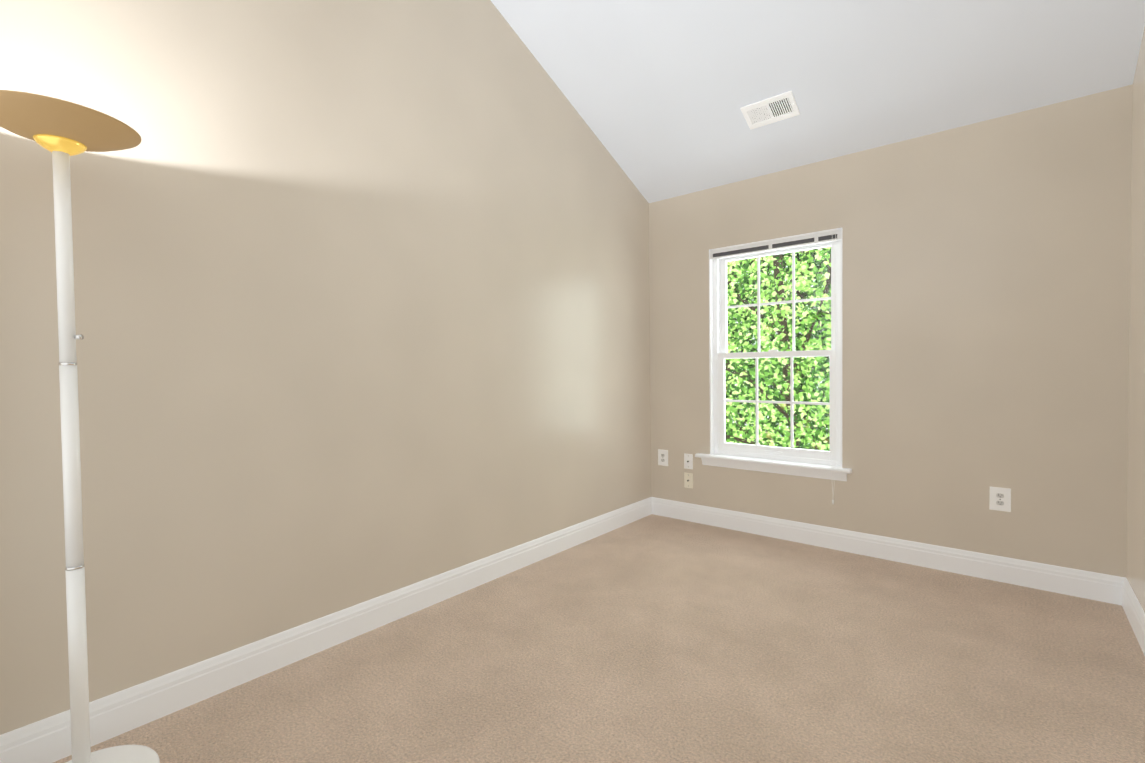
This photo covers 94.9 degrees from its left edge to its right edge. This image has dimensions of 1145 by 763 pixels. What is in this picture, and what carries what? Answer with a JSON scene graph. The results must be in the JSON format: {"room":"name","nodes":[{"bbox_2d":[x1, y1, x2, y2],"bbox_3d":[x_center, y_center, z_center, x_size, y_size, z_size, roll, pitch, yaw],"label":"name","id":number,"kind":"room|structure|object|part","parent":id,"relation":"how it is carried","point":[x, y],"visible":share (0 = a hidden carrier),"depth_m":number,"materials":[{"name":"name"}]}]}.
{"room":"empty bedroom","nodes":[
{"label":"empty bedroom","id":0,"kind":"room"},
{"bbox_2d":[0,0,650,734],"bbox_3d":[-0.623,-1.026,2.779,0.150,4.236,3.932,0,2,40],"label":"wall","id":1,"kind":"structure","parent":0,"point":[362,298],"depth_m":2.09,"materials":[{"name":"beige paint"}]},
{"bbox_2d":[0,497,651,762],"bbox_3d":[-0.536,1.026,2.774,0.014,0.133,3.632,0,2,40],"label":"baseboard","id":2,"kind":"structure","parent":1,"relation":"attached to","point":[47,740],"depth_m":2.02,"materials":[{"name":"white paint"}]},
{"bbox_2d":[53,514,1144,762],"bbox_3d":[0.074,1.165,1.483,2.909,0.100,5.132,0,2,40],"label":"floor","id":3,"kind":"structure","parent":0,"point":[651,638],"depth_m":1.97,"materials":[{"name":"carpet"}]},
{"bbox_2d":[0,90,159,762],"bbox_3d":[-1.333,0.223,1.360,0.446,1.822,0.403,0,2,40],"label":"floor lamp","id":4,"kind":"object","parent":3,"relation":"on","point":[62,131],"visible":1,"depth_m":1.41,"materials":[{"name":"white metal"}]},
{"bbox_3d":[-1.364,-0.662,1.400,0.336,0.054,0.336,0,2,40],"label":"lamp shade","id":5,"kind":"part","parent":4,"relation":"part of","materials":[{"name":"brown"}]},
{"bbox_3d":[-1.354,0.240,1.421,0.038,1.705,0.038,0,2,40],"label":"stem","id":6,"kind":"part","parent":4,"relation":"part of","materials":[{"name":"white metal"}]},
{"bbox_2d":[491,0,1144,202],"bbox_3d":[0.420,-2.223,1.865,2.909,1.904,3.932,0,2,40],"label":"ceiling","id":7,"kind":"structure","parent":0,"point":[658,94],"depth_m":2.79,"materials":[{"name":"white paint"}]},
{"bbox_2d":[740,91,799,129],"bbox_3d":[1.146,-1.568,3.055,0.290,0.020,0.170,0,-22,40],"label":"ceiling vent","id":8,"kind":"object","parent":7,"relation":"in","point":[782,106],"visible":1,"depth_m":3.05,"materials":[{"name":"white metal"}]},
{"bbox_2d":[649,84,1132,576],"bbox_3d":[1.659,-0.227,3.360,2.609,2.560,0.150,0,2,40],"label":"wall","id":9,"kind":"structure","parent":0,"point":[985,300],"depth_m":2.88,"materials":[{"name":"beige paint"}]},
{"bbox_2d":[658,449,667,465],"bbox_3d":[0.704,0.592,4.087,0.088,0.124,0.006,0,2,40],"label":"outlet","id":10,"kind":"object","parent":9,"relation":"attached to","point":[665,457],"visible":1,"depth_m":4.08,"materials":[{"name":"white plastic"}]},
{"bbox_2d":[684,472,692,488],"bbox_3d":[0.869,0.744,3.948,0.070,0.114,0.014,0,2,40],"label":"outlet","id":11,"kind":"object","parent":9,"relation":"attached to","point":[688,480],"visible":1,"depth_m":3.95,"materials":[{"name":"beige plastic"}]},
{"bbox_2d":[684,453,692,468],"bbox_3d":[0.868,0.600,3.945,0.070,0.114,0.014,0,2,40],"label":"outlet","id":12,"kind":"object","parent":9,"relation":"attached to","point":[688,461],"visible":1,"depth_m":3.94,"materials":[{"name":"white plastic"}]},
{"bbox_2d":[695,453,851,473],"bbox_3d":[1.323,0.546,3.565,1.032,0.026,0.097,0,2,40],"label":"window sill","id":13,"kind":"structure","parent":9,"relation":"attached to","point":[812,466],"depth_m":3.50,"materials":[{"name":"white paint"}]},
{"bbox_2d":[701,234,846,503],"bbox_3d":[1.343,-0.093,3.575,0.962,1.720,0.184,0,2,40],"label":"window","id":14,"kind":"structure","parent":9,"relation":"in","point":[716,306],"depth_m":3.56,"materials":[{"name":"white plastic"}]},
{"bbox_2d":[764,350,781,452],"bbox_3d":[1.369,0.133,3.584,0.120,0.698,0.028,0,2,40],"label":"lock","id":15,"kind":"object","parent":14,"relation":"attached to","point":[768,450],"visible":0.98,"depth_m":3.57,"materials":[{"name":"white plastic"}]},
{"bbox_2d":[710,229,840,259],"bbox_3d":[1.335,-0.915,3.533,0.874,0.069,0.031,0,2,40],"label":"blind headrail","id":16,"kind":"object","parent":14,"relation":"attached to","point":[815,236],"visible":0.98,"depth_m":3.49,"materials":[{"name":"white"}]},
{"bbox_2d":[713,234,836,256],"bbox_3d":[1.336,-0.905,3.534,0.858,0.026,0.022,0,2,40],"label":"blind stack","id":17,"kind":"object","parent":16,"relation":"hanging from","point":[822,238],"visible":0.64,"depth_m":3.50,"materials":[{"name":"grey"}]},
{"bbox_3d":[1.378,0.149,3.595,0.798,0.706,0.028,0,2,40],"label":"window sash","id":18,"kind":"part","parent":14,"relation":"part of","materials":[{"name":"white wood"}]},
{"bbox_3d":[1.378,0.141,3.595,0.716,0.619,0.004,0,2,40],"label":"sash glass","id":19,"kind":"part","parent":14,"relation":"part of","materials":[{"name":"clear glass"}]},
{"bbox_3d":[1.396,-0.539,3.610,0.716,0.675,0.004,0,2,40],"label":"sash glass","id":20,"kind":"part","parent":14,"relation":"part of","materials":[{"name":"clear glass"}]},
{"bbox_3d":[1.396,-0.539,3.610,0.798,0.747,0.028,0,2,40],"label":"window sash","id":21,"kind":"part","parent":14,"relation":"part of","materials":[{"name":"white wood"}]},
{"bbox_3d":[1.618,-0.071,3.267,0.025,1.684,0.065,0,2,40],"label":"blind cord","id":22,"kind":"part","parent":14,"relation":"part of","materials":[{"name":"white fabric"}]},
{"bbox_2d":[709,228,841,467],"bbox_3d":[1.347,-0.210,3.554,0.882,1.485,0.044,0,2,40],"label":"window frame","id":23,"kind":"structure","parent":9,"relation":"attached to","point":[711,356],"depth_m":3.81,"materials":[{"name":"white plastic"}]},
{"bbox_2d":[651,497,1125,605],"bbox_3d":[1.620,0.988,3.326,2.609,0.133,0.014,0,2,40],"label":"baseboard","id":24,"kind":"structure","parent":9,"relation":"attached to","point":[1106,588],"depth_m":3.02,"materials":[{"name":"white paint"}]},
{"bbox_2d":[989,486,1010,511],"bbox_3d":[2.261,0.622,2.781,0.088,0.124,0.008,0,2,40],"label":"outlet","id":25,"kind":"object","parent":9,"relation":"attached to","point":[1006,500],"depth_m":2.78,"materials":[{"name":"white plastic"}]},
{"bbox_2d":[1126,27,1144,611],"bbox_3d":[1.491,-1.009,1.006,0.150,4.236,3.932,0,2,40],"label":"wall","id":26,"kind":"structure","parent":0,"point":[1135,565],"depth_m":2.30,"materials":[{"name":"beige paint"}]},
{"bbox_2d":[1122,578,1144,655],"bbox_3d":[1.452,1.041,1.107,0.014,0.133,3.632,0,2,40],"label":"baseboard","id":27,"kind":"structure","parent":26,"relation":"attached to","point":[1133,610],"depth_m":2.25,"materials":[{"name":"white paint"}]},
{"label":"outside","id":28,"kind":"structure","parent":0,"visible":0},
{"bbox_2d":[725,247,830,450],"bbox_3d":[3.244,-0.548,6.890,12.500,10.000,2.430,0,2,40],"label":"tree","id":29,"kind":"object","parent":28,"point":[732,279],"depth_m":7.07,"materials":[{"name":"green plant"}]}
]}

